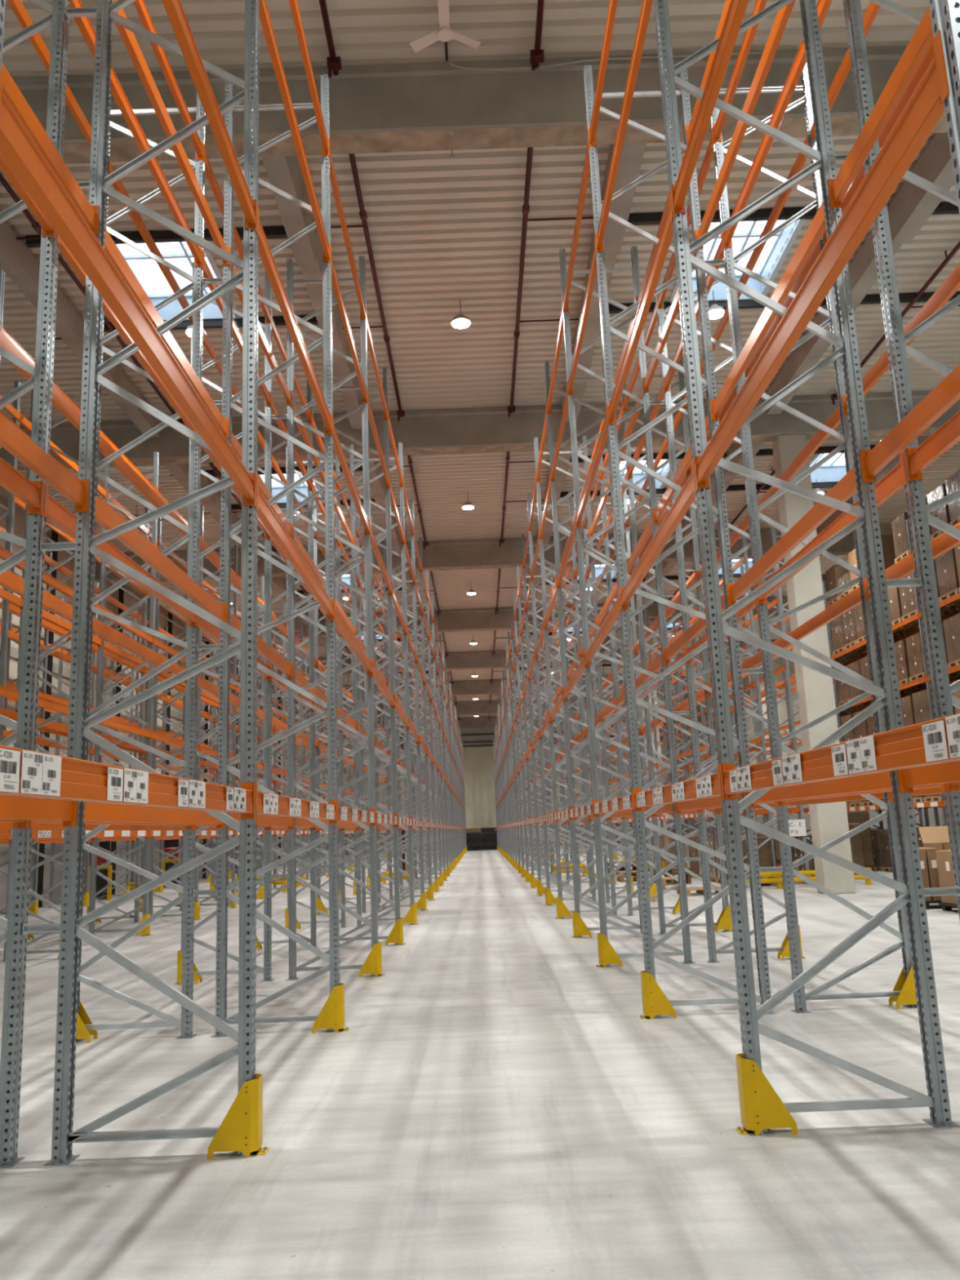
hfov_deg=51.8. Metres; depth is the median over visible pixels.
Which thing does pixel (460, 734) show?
frame
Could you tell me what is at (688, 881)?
wooden pallet
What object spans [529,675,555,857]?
frame
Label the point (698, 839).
load
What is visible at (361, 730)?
beam
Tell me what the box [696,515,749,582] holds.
beam
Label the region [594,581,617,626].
beam
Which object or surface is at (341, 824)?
beam
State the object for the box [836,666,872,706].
load
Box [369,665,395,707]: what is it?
beam
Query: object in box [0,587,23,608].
beam
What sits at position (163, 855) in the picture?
frame
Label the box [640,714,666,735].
beam
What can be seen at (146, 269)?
skylight
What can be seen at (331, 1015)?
guard
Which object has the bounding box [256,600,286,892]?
frame
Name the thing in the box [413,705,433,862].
frame
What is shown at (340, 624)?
beam
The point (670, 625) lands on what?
skylight
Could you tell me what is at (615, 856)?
guard
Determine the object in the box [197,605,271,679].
beam
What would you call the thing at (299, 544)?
beam
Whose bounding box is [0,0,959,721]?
ceiling
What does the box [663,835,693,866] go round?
load
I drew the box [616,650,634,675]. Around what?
beam
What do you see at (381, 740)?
frame
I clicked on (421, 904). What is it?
guard
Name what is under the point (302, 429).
beam
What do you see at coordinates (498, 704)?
frame
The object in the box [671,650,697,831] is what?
frame
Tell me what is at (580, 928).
guard
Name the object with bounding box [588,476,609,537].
beam
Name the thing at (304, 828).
beam
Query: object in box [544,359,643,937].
frame
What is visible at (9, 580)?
beam
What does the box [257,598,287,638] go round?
beam
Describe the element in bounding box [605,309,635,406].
beam
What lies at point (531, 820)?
beam
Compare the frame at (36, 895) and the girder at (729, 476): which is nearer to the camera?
the frame at (36, 895)
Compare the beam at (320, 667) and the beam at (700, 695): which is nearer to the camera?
the beam at (700, 695)
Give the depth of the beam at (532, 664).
25.20 m
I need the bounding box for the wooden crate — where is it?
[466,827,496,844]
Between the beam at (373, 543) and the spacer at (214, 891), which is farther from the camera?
the beam at (373, 543)
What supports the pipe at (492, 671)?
hanging from the ceiling
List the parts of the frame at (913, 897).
plate, plate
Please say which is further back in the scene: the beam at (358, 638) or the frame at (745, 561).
the frame at (745, 561)
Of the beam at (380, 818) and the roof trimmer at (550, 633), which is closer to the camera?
the beam at (380, 818)
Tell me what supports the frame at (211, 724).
on the floor
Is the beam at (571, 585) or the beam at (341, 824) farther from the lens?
the beam at (571, 585)
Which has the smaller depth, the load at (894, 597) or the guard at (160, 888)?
the load at (894, 597)
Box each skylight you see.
[115,228,240,320]
[259,466,324,502]
[323,573,364,589]
[361,634,388,639]
[551,626,589,632]
[570,564,616,580]
[604,452,678,489]
[666,622,693,627]
[669,206,805,302]
[717,559,752,574]
[808,444,876,483]
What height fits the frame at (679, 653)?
9.760 m
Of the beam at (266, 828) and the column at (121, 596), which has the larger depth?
the column at (121, 596)
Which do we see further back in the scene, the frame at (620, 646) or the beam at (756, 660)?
the frame at (620, 646)
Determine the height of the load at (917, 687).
1.266 m
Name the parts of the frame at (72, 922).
plate, plate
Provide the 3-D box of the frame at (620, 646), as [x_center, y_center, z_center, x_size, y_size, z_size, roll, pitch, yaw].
[7.023,4.875,43.464,1.160,9.760,0.150,-2,-11,0]
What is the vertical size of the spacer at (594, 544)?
0.060 m
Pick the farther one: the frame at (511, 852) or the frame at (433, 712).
the frame at (433, 712)
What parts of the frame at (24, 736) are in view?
plate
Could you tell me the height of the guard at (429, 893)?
0.395 m
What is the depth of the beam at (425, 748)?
24.92 m
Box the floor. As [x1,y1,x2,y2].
[0,843,959,1279]
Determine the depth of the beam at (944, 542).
8.58 m
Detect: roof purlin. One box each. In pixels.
[0,485,8,501]
[126,582,142,595]
[271,576,308,625]
[318,636,345,664]
[345,673,364,691]
[359,456,401,555]
[377,702,382,711]
[396,571,421,620]
[417,632,432,661]
[431,671,439,688]
[509,667,519,685]
[515,628,529,657]
[523,566,541,616]
[536,448,571,549]
[561,142,646,422]
[570,693,577,703]
[582,664,602,682]
[600,626,620,654]
[629,561,676,610]
[691,627,706,645]
[737,558,784,599]
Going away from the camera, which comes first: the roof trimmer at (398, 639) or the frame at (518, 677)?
the frame at (518, 677)
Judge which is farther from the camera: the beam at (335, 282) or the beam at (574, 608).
the beam at (574, 608)
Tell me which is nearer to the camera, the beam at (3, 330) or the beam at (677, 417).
the beam at (3, 330)
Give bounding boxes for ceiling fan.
[408,0,481,52]
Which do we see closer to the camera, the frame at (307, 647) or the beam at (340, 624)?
the beam at (340, 624)
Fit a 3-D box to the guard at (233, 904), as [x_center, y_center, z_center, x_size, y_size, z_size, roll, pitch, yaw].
[-6.445,6.752,25.670,0.311,0.395,0.165,-2,-11,0]
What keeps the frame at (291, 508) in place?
on the floor
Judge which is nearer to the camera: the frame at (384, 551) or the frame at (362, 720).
the frame at (384, 551)
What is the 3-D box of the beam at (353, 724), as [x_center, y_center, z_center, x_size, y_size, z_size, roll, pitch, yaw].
[-2.466,1.384,17.983,0.075,0.212,3.409,-2,-11,0]
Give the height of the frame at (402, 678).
9.760 m
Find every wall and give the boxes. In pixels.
[0,496,328,911]
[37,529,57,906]
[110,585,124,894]
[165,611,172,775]
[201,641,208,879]
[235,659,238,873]
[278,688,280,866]
[342,722,669,854]
[665,648,943,835]
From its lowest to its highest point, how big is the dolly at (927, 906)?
0.140 m
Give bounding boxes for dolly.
[924,900,942,909]
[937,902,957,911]
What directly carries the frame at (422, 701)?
on the floor
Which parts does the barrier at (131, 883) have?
rail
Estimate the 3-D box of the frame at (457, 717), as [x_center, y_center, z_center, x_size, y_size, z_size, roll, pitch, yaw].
[-1.948,10.423,70.306,1.160,9.760,0.150,-2,-11,0]
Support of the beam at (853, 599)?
attached to the frame at (765, 627)
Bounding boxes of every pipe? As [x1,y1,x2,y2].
[0,172,184,424]
[170,462,276,555]
[275,577,324,621]
[315,153,404,421]
[319,0,342,78]
[375,455,428,549]
[418,570,440,617]
[431,631,448,657]
[447,670,453,685]
[490,668,502,684]
[492,630,515,656]
[494,568,527,614]
[499,451,549,546]
[507,146,593,417]
[529,0,544,71]
[665,560,701,606]
[728,449,833,528]
[831,240,959,404]
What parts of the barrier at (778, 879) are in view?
post, post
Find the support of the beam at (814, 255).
attached to the frame at (691, 681)
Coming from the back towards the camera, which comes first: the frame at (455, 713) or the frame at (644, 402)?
the frame at (455, 713)
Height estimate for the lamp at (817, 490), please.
0.520 m
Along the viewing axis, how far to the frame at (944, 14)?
2.86 m
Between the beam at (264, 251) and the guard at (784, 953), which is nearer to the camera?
the beam at (264, 251)
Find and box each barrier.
[128,881,154,893]
[235,875,299,889]
[382,871,414,884]
[553,863,586,875]
[745,867,874,888]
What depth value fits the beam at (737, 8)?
5.61 m
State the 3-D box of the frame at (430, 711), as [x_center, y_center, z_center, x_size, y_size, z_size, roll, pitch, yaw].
[-1.980,2.627,29.952,1.160,9.760,0.150,-2,-11,0]
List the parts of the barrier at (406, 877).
rail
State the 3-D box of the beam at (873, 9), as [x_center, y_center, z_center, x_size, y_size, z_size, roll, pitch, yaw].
[3.556,-5.748,8.892,0.075,0.212,3.409,-2,-11,0]
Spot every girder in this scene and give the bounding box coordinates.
[0,220,161,437]
[0,390,959,470]
[11,45,947,164]
[25,226,287,247]
[94,523,892,583]
[103,315,318,332]
[164,463,261,559]
[201,595,788,641]
[204,464,362,476]
[231,498,375,510]
[257,639,791,677]
[261,155,366,430]
[280,671,711,702]
[308,692,705,719]
[343,711,661,731]
[681,441,764,543]
[764,132,955,414]
[817,435,929,533]
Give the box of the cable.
[447,51,763,70]
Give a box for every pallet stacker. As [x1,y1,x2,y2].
[83,840,111,897]
[164,839,179,884]
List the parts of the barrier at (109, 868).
post, rail, post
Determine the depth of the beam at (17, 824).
5.77 m
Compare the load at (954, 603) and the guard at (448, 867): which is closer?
the load at (954, 603)
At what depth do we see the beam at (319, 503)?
18.11 m
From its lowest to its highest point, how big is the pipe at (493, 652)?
0.400 m
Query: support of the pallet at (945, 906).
on the floor
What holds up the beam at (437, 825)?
attached to the frame at (430, 711)
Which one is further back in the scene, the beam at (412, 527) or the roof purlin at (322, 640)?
the roof purlin at (322, 640)
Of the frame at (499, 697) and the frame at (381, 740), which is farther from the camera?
the frame at (381, 740)
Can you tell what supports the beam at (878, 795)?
attached to the frame at (765, 627)
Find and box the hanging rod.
[448,131,453,159]
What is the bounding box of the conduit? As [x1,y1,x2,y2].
[444,41,448,62]
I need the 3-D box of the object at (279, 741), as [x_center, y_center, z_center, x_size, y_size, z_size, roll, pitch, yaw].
[-13.377,8.924,66.017,0.180,11.980,0.180,-2,-11,0]
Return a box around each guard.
[27,933,33,940]
[28,900,38,915]
[75,1001,97,1042]
[83,892,89,906]
[87,906,101,924]
[120,885,129,896]
[133,913,151,936]
[139,896,142,911]
[154,884,164,892]
[174,950,202,984]
[194,901,200,919]
[205,873,211,882]
[206,1073,269,1159]
[209,882,214,889]
[227,892,237,908]
[228,870,231,878]
[256,885,263,899]
[256,937,262,951]
[280,879,287,892]
[284,907,301,929]
[297,875,305,886]
[311,982,349,1033]
[315,896,328,915]
[347,864,353,871]
[352,881,361,895]
[358,942,385,977]
[366,875,370,887]
[385,918,405,945]
[403,902,418,924]
[416,892,428,910]
[426,884,435,900]
[433,878,439,892]
[438,873,443,885]
[442,869,448,880]
[446,866,450,876]
[448,862,452,872]
[514,860,517,870]
[516,862,520,873]
[520,866,524,877]
[524,870,530,882]
[529,874,536,888]
[536,880,545,895]
[544,887,556,905]
[555,897,572,919]
[571,911,591,937]
[595,933,622,967]
[613,853,618,860]
[622,875,634,892]
[639,970,676,1019]
[648,882,657,901]
[662,860,666,867]
[672,892,688,914]
[714,904,732,932]
[735,1053,798,1135]
[777,924,805,959]
[888,965,916,1008]
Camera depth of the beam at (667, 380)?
12.45 m
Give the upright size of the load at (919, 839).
1.248 m
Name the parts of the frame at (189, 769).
plate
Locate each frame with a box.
[0,0,5,71]
[0,0,70,1167]
[0,269,5,361]
[0,381,21,741]
[0,388,80,961]
[0,551,52,916]
[27,470,75,935]
[43,0,262,1165]
[48,582,98,907]
[75,91,205,1043]
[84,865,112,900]
[88,451,159,936]
[88,506,149,922]
[95,608,136,898]
[130,626,167,892]
[140,546,187,911]
[148,504,204,921]
[154,858,180,888]
[162,653,182,884]
[177,262,274,984]
[179,581,220,901]
[198,666,213,882]
[200,544,237,908]
[207,670,232,879]
[211,74,344,1037]
[211,612,240,891]
[227,576,264,900]
[236,631,264,885]
[256,379,319,948]
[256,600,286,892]
[257,648,283,880]
[257,704,273,862]
[271,711,287,867]
[273,622,304,887]
[275,654,301,877]
[285,256,382,980]
[286,446,346,928]
[295,647,315,879]
[295,674,310,873]
[303,684,325,871]
[305,660,328,878]
[313,500,367,915]
[315,724,335,868]
[318,673,335,872]
[324,707,343,862]
[328,367,402,947]
[334,541,382,902]
[342,676,352,869]
[342,692,357,866]
[342,722,351,863]
[342,734,356,862]
[346,694,367,866]
[347,720,364,854]
[349,442,416,927]
[350,572,393,895]
[362,598,400,885]
[369,496,426,912]
[373,715,385,851]
[375,622,408,883]
[378,728,393,857]
[381,734,397,856]
[382,537,433,902]
[382,636,415,877]
[392,569,437,893]
[395,653,420,874]
[397,667,425,871]
[401,595,441,885]
[405,679,427,862]
[408,616,445,880]
[408,689,432,866]
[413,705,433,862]
[417,634,449,876]
[419,648,451,872]
[420,711,439,859]
[425,662,453,870]
[427,673,455,866]
[431,683,457,863]
[433,691,457,861]
[436,699,459,861]
[440,706,460,857]
[440,712,462,857]
[444,717,462,855]
[444,723,463,854]
[446,727,464,853]
[448,737,465,847]
[451,733,465,848]
[451,742,466,846]
[452,744,466,847]
[493,734,509,846]
[493,737,510,845]
[493,742,507,844]
[494,726,514,850]
[494,730,512,848]
[495,721,514,848]
[496,716,517,853]
[497,704,521,855]
[497,711,517,854]
[498,697,524,857]
[499,689,526,861]
[501,680,529,862]
[502,671,531,862]
[503,659,537,867]
[506,646,541,870]
[507,630,546,873]
[510,612,552,877]
[513,591,558,882]
[514,733,531,852]
[516,564,569,888]
[517,716,534,853]
[520,532,581,895]
[522,701,543,856]
[525,680,554,862]
[526,490,596,905]
[528,690,549,857]
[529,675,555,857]
[532,659,564,866]
[533,435,617,919]
[538,646,571,866]
[541,637,579,871]
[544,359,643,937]
[548,616,588,875]
[554,599,599,878]
[559,245,694,967]
[563,573,615,884]
[569,531,633,893]
[571,707,595,851]
[571,723,585,848]
[576,702,602,852]
[580,488,657,902]
[583,65,777,1019]
[584,699,608,851]
[592,691,617,855]
[596,683,626,856]
[599,448,680,915]
[600,713,621,841]
[601,666,632,858]
[606,711,631,851]
[609,655,647,860]
[612,697,633,853]
[618,355,732,934]
[619,688,640,855]
[620,646,653,850]
[631,626,673,868]
[644,608,691,861]
[653,0,959,1135]
[654,660,685,835]
[655,265,803,963]
[657,671,671,831]
[663,591,713,851]
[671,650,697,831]
[675,625,714,835]
[684,569,724,831]
[695,620,742,835]
[705,62,917,1013]
[715,531,777,886]
[720,591,768,833]
[726,650,756,833]
[740,557,799,836]
[745,642,777,825]
[769,628,810,828]
[771,526,812,884]
[822,580,884,829]
[842,0,959,920]
[869,810,879,826]
[902,631,929,826]
[905,519,956,826]
[914,627,944,826]
[914,808,924,826]
[928,0,959,215]
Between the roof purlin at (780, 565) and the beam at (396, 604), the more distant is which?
the roof purlin at (780, 565)
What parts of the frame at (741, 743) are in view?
plate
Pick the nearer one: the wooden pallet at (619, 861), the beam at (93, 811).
the beam at (93, 811)
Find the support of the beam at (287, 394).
attached to the frame at (224, 763)
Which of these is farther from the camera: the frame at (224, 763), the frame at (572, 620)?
the frame at (572, 620)
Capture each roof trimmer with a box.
[297,586,402,594]
[362,637,419,642]
[528,630,589,635]
[538,577,644,585]
[560,488,666,497]
[569,452,726,462]
[600,663,617,666]
[608,297,826,313]
[627,207,816,225]
[631,626,682,631]
[663,573,741,580]
[724,481,838,491]
[755,444,875,456]
[859,291,959,304]
[931,202,959,214]
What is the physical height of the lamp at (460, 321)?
0.520 m
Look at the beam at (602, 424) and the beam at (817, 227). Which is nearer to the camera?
the beam at (817, 227)
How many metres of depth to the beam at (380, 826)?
23.83 m
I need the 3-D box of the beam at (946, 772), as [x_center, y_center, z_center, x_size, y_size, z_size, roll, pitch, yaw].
[2.500,0.478,4.201,0.075,0.212,3.409,-2,-11,0]
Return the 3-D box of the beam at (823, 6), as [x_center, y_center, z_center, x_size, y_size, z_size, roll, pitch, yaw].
[2.571,-4.496,8.650,0.075,0.212,3.409,-2,-11,0]
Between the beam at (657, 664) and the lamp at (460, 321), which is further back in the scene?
the lamp at (460, 321)
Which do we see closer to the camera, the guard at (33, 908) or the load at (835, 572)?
the guard at (33, 908)
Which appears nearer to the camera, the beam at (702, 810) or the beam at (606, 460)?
the beam at (702, 810)
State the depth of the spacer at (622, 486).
17.01 m
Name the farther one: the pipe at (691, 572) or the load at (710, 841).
the pipe at (691, 572)
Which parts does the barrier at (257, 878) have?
rail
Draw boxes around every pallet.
[466,831,481,850]
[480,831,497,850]
[607,861,635,866]
[608,865,635,871]
[615,870,636,877]
[616,875,636,882]
[648,866,691,875]
[648,871,691,878]
[648,876,678,884]
[648,882,678,890]
[653,878,691,884]
[676,885,728,896]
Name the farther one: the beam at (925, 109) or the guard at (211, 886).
the guard at (211, 886)
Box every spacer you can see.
[22,923,60,934]
[40,539,75,553]
[65,5,96,19]
[77,181,89,190]
[192,888,217,896]
[196,643,219,651]
[201,276,223,285]
[213,399,222,405]
[271,413,287,420]
[271,692,288,697]
[271,873,288,878]
[280,507,287,512]
[312,497,324,501]
[314,721,327,725]
[315,864,328,868]
[340,552,351,555]
[342,739,354,743]
[344,858,355,862]
[593,542,604,545]
[606,751,617,755]
[613,848,624,850]
[621,485,628,489]
[638,735,646,739]
[646,850,654,854]
[648,399,665,404]
[656,494,672,498]
[672,710,689,715]
[684,856,702,862]
[704,258,725,266]
[715,380,737,387]
[741,666,764,674]
[759,865,783,873]
[834,152,867,164]
[885,576,922,587]
[923,884,959,896]
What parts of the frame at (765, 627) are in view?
plate, plate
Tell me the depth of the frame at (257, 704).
57.03 m
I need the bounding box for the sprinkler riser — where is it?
[401,813,405,871]
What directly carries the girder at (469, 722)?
attached to the ceiling
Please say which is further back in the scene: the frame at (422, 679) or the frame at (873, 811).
the frame at (422, 679)
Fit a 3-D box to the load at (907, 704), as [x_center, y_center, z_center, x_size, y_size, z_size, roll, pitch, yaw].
[12.657,2.242,28.268,1.050,1.246,0.980,-2,-11,0]
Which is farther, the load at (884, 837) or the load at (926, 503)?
the load at (884, 837)
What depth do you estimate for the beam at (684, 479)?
18.77 m
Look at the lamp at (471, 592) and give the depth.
41.47 m
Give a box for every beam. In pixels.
[0,69,256,507]
[0,152,56,239]
[0,321,80,413]
[0,330,80,431]
[0,395,31,433]
[0,410,78,479]
[0,413,88,512]
[0,457,44,515]
[0,546,73,599]
[0,569,72,622]
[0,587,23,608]
[0,684,69,715]
[0,707,17,721]
[0,745,255,819]
[0,795,77,826]
[0,819,29,828]
[0,822,64,830]
[0,830,64,839]
[0,838,11,842]
[1,62,99,234]
[7,0,91,147]
[25,820,194,829]
[40,484,197,626]
[53,233,199,435]
[68,0,203,267]
[84,801,225,828]
[85,824,184,833]
[93,617,186,683]
[94,496,226,622]
[99,434,189,542]
[104,228,228,437]
[108,160,192,326]
[113,0,230,266]
[133,0,204,161]
[161,0,257,232]
[194,824,271,830]
[195,826,235,831]
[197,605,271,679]
[197,675,240,707]
[200,538,240,591]
[201,445,271,538]
[202,251,271,406]
[202,330,242,408]
[204,146,271,323]
[226,265,292,405]
[228,812,293,829]
[230,613,293,679]
[231,431,293,537]
[250,475,335,621]
[252,205,333,435]
[255,782,337,823]
[256,826,288,832]
[257,429,287,488]
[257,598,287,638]
[257,707,288,731]
[258,0,330,262]
[268,393,312,490]
[268,535,313,598]
[268,664,314,711]
[271,311,312,423]
[271,826,315,830]
[288,0,329,158]
[288,402,324,485]
[289,670,327,702]
[289,817,328,829]
[294,495,316,539]
[294,533,325,590]
[294,637,317,666]
[295,731,318,747]
[295,827,319,832]
[311,412,339,489]
[312,480,340,546]
[313,595,342,637]
[314,702,342,731]
[315,826,344,830]
[318,662,337,685]
[319,742,338,757]
[325,143,366,320]
[327,246,368,403]
[328,417,370,535]
[333,497,354,544]
[334,600,373,675]
[335,598,355,635]
[336,706,357,730]
[337,800,376,826]
[337,820,359,830]
[339,481,359,537]
[340,542,360,587]
[341,721,361,742]
[342,635,361,665]
[355,545,372,586]
[356,632,373,664]
[358,579,375,617]
[358,724,375,745]
[360,822,377,830]
[361,664,377,686]
[363,307,388,419]
[365,389,390,487]
[369,520,392,595]
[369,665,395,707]
[373,584,386,614]
[374,661,387,685]
[375,808,398,826]
[376,740,389,755]
[377,823,391,830]
[386,416,404,487]
[387,483,404,544]
[390,588,407,635]
[392,699,409,728]
[397,813,412,827]
[403,479,414,535]
[404,539,415,585]
[405,629,417,662]
[409,722,420,743]
[412,818,422,827]
[415,580,423,615]
[417,658,426,684]
[420,738,427,755]
[422,820,430,828]
[430,821,435,828]
[435,822,440,829]
[520,819,524,826]
[523,817,528,825]
[524,577,532,611]
[527,650,534,679]
[528,478,537,531]
[528,817,535,825]
[530,535,539,581]
[531,730,538,751]
[534,619,546,658]
[534,816,542,824]
[535,408,549,481]
[538,476,552,539]
[538,713,549,739]
[542,813,554,822]
[543,582,559,629]
[546,300,565,413]
[548,688,563,723]
[550,382,570,481]
[553,806,569,822]
[555,515,578,588]
[562,133,592,312]
[562,577,576,609]
[562,652,587,701]
[566,653,577,678]
[567,237,599,395]
[568,800,593,819]
[570,478,585,528]
[570,732,582,749]
[573,534,588,578]
[573,570,586,609]
[574,407,611,528]
[574,815,587,821]
[577,622,594,656]
[582,475,599,529]
[582,715,599,737]
[583,589,624,666]
[585,415,604,479]
[586,527,604,578]
[587,0,617,146]
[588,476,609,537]
[588,813,605,821]
[592,788,634,817]
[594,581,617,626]
[595,0,653,253]
[599,403,622,479]
[600,691,624,721]
[603,471,630,537]
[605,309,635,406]
[606,190,673,424]
[606,808,632,819]
[610,390,646,478]
[614,685,645,720]
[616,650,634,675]
[617,519,657,586]
[619,459,701,610]
[621,729,639,745]
[622,297,660,412]
[625,477,648,527]
[625,655,667,693]
[626,379,664,479]
[629,533,652,575]
[632,764,722,811]
[633,803,672,813]
[634,620,658,654]
[635,142,684,309]
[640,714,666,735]
[642,252,701,391]
[643,648,685,697]
[646,812,673,818]
[652,413,709,524]
[652,808,697,816]
[653,410,681,469]
[656,128,713,310]
[658,472,687,527]
[662,233,724,392]
[662,594,725,664]
[665,577,695,620]
[671,0,749,217]
[672,688,705,711]
[674,792,742,813]
[680,808,714,814]
[681,305,728,408]
[684,584,757,663]
[685,0,730,142]
[688,387,736,475]
[693,29,949,490]
[694,0,795,248]
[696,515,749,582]
[697,800,776,812]
[705,651,761,695]
[710,202,826,419]
[711,0,767,144]
[715,802,775,813]
[720,713,959,799]
[722,0,832,248]
[726,466,857,604]
[737,136,808,300]
[744,240,821,377]
[745,770,891,806]
[755,451,906,604]
[757,406,840,512]
[772,587,861,656]
[776,783,946,805]
[786,792,884,806]
[809,1,880,137]
[822,44,933,243]
[826,6,933,208]
[842,262,959,414]
[859,364,959,482]
[863,523,959,599]
[888,786,943,800]
[897,760,959,792]
[903,410,959,482]
[946,782,959,791]
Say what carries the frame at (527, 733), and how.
on the floor
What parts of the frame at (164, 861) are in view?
post, rail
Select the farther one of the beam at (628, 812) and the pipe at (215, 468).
the pipe at (215, 468)
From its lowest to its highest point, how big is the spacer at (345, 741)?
0.060 m
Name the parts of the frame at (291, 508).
plate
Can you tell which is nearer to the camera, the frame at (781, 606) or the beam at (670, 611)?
the beam at (670, 611)
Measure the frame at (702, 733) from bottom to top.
9.760 m
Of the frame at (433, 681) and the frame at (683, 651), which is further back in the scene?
the frame at (683, 651)
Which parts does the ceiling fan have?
blade, blade, blade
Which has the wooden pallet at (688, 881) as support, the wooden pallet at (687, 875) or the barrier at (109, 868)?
the wooden pallet at (687, 875)
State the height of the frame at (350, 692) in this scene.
9.760 m
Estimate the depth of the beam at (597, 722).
20.90 m
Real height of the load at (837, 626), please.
1.246 m
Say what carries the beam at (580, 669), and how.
attached to the frame at (556, 525)
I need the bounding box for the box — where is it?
[480,827,495,831]
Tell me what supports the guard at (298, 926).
on the floor
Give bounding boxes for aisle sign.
[773,819,814,875]
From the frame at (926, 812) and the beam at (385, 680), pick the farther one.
the frame at (926, 812)
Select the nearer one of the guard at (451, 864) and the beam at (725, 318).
the beam at (725, 318)
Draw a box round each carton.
[918,826,950,850]
[918,847,941,901]
[919,848,931,901]
[935,849,957,904]
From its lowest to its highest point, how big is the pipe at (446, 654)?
0.400 m
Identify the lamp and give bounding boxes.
[133,504,139,517]
[185,325,206,337]
[450,299,471,328]
[462,501,474,510]
[466,586,475,595]
[469,634,476,644]
[708,290,724,319]
[813,478,824,494]
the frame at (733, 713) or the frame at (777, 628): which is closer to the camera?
the frame at (777, 628)
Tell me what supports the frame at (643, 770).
on the floor
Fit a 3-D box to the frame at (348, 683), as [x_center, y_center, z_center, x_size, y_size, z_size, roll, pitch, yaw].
[-7.080,6.724,50.095,1.160,9.760,0.150,-2,-11,0]
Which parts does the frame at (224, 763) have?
plate, plate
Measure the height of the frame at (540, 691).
9.760 m
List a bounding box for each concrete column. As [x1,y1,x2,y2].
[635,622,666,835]
[772,434,855,893]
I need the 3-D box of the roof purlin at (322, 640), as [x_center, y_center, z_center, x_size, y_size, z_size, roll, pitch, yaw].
[-7.996,0.293,52.173,0.420,0.600,10.470,-2,-11,0]
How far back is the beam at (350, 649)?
21.53 m
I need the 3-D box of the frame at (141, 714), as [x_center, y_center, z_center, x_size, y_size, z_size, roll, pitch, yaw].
[-8.431,1.579,23.183,1.160,9.760,0.150,-2,-11,0]
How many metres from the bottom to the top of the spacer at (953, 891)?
0.060 m
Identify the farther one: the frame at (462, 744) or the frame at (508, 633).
the frame at (462, 744)
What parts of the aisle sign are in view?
support post, support post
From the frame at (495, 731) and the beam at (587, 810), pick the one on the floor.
the frame at (495, 731)
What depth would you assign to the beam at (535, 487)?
22.37 m
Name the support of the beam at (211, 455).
attached to the frame at (189, 769)
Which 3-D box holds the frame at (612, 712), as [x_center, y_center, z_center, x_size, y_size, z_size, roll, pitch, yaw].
[8.898,8.700,63.653,1.160,9.760,0.150,-2,-11,0]
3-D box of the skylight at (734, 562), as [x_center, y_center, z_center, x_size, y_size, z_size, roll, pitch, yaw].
[10.655,-3.345,40.563,1.900,0.560,2.900,-2,-11,0]
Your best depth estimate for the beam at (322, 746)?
23.89 m
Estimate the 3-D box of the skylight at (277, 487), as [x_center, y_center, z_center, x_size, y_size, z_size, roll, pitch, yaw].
[-5.741,-4.830,29.456,1.900,0.560,2.900,-2,-11,0]
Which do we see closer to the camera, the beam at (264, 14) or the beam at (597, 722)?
the beam at (264, 14)
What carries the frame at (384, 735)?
on the floor
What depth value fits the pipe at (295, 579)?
41.45 m
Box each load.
[650,836,654,867]
[658,835,685,867]
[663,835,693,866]
[669,835,684,871]
[683,837,691,867]
[688,835,724,879]
[697,836,711,877]
[706,836,724,883]
[714,837,727,884]
[723,836,774,885]
[770,833,811,865]
[791,845,795,876]
[792,834,816,884]
[821,573,828,607]
[825,564,849,606]
[826,622,860,661]
[830,615,866,655]
[832,679,866,710]
[836,657,848,664]
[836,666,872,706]
[838,572,856,599]
[840,714,855,741]
[841,608,866,649]
[841,706,853,713]
[847,660,872,702]
[847,810,877,871]
[848,548,859,591]
[848,800,872,807]
[848,822,866,867]
[853,603,902,643]
[853,710,868,738]
[860,656,909,695]
[862,800,875,806]
[866,713,876,735]
[871,829,888,871]
[880,533,895,569]
[880,828,918,872]
[887,586,919,628]
[891,511,909,563]
[891,623,919,635]
[893,639,926,687]
[898,573,954,621]
[898,683,926,691]
[900,695,915,726]
[905,632,959,681]
[911,689,930,724]
[912,795,938,803]
[916,829,923,847]
[923,794,940,802]
[924,497,931,540]
[926,483,950,539]
[933,559,959,611]
[934,547,959,602]
[942,613,959,668]
[942,622,959,674]
[945,469,959,525]
[951,679,959,714]
[954,544,959,592]
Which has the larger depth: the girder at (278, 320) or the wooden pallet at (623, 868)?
the wooden pallet at (623, 868)
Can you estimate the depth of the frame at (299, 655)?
43.34 m
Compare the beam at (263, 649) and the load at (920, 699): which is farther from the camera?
the load at (920, 699)
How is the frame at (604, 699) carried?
on the floor
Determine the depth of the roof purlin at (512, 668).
64.95 m
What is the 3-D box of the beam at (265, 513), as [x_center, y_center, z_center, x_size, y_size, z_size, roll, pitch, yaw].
[-1.440,-0.605,7.902,0.075,0.212,3.409,-2,-11,0]
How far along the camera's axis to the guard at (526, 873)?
32.37 m
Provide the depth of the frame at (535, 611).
23.13 m
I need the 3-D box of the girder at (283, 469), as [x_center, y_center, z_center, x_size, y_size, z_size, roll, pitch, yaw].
[-5.499,-4.784,27.950,4.500,0.160,0.100,-2,-11,0]

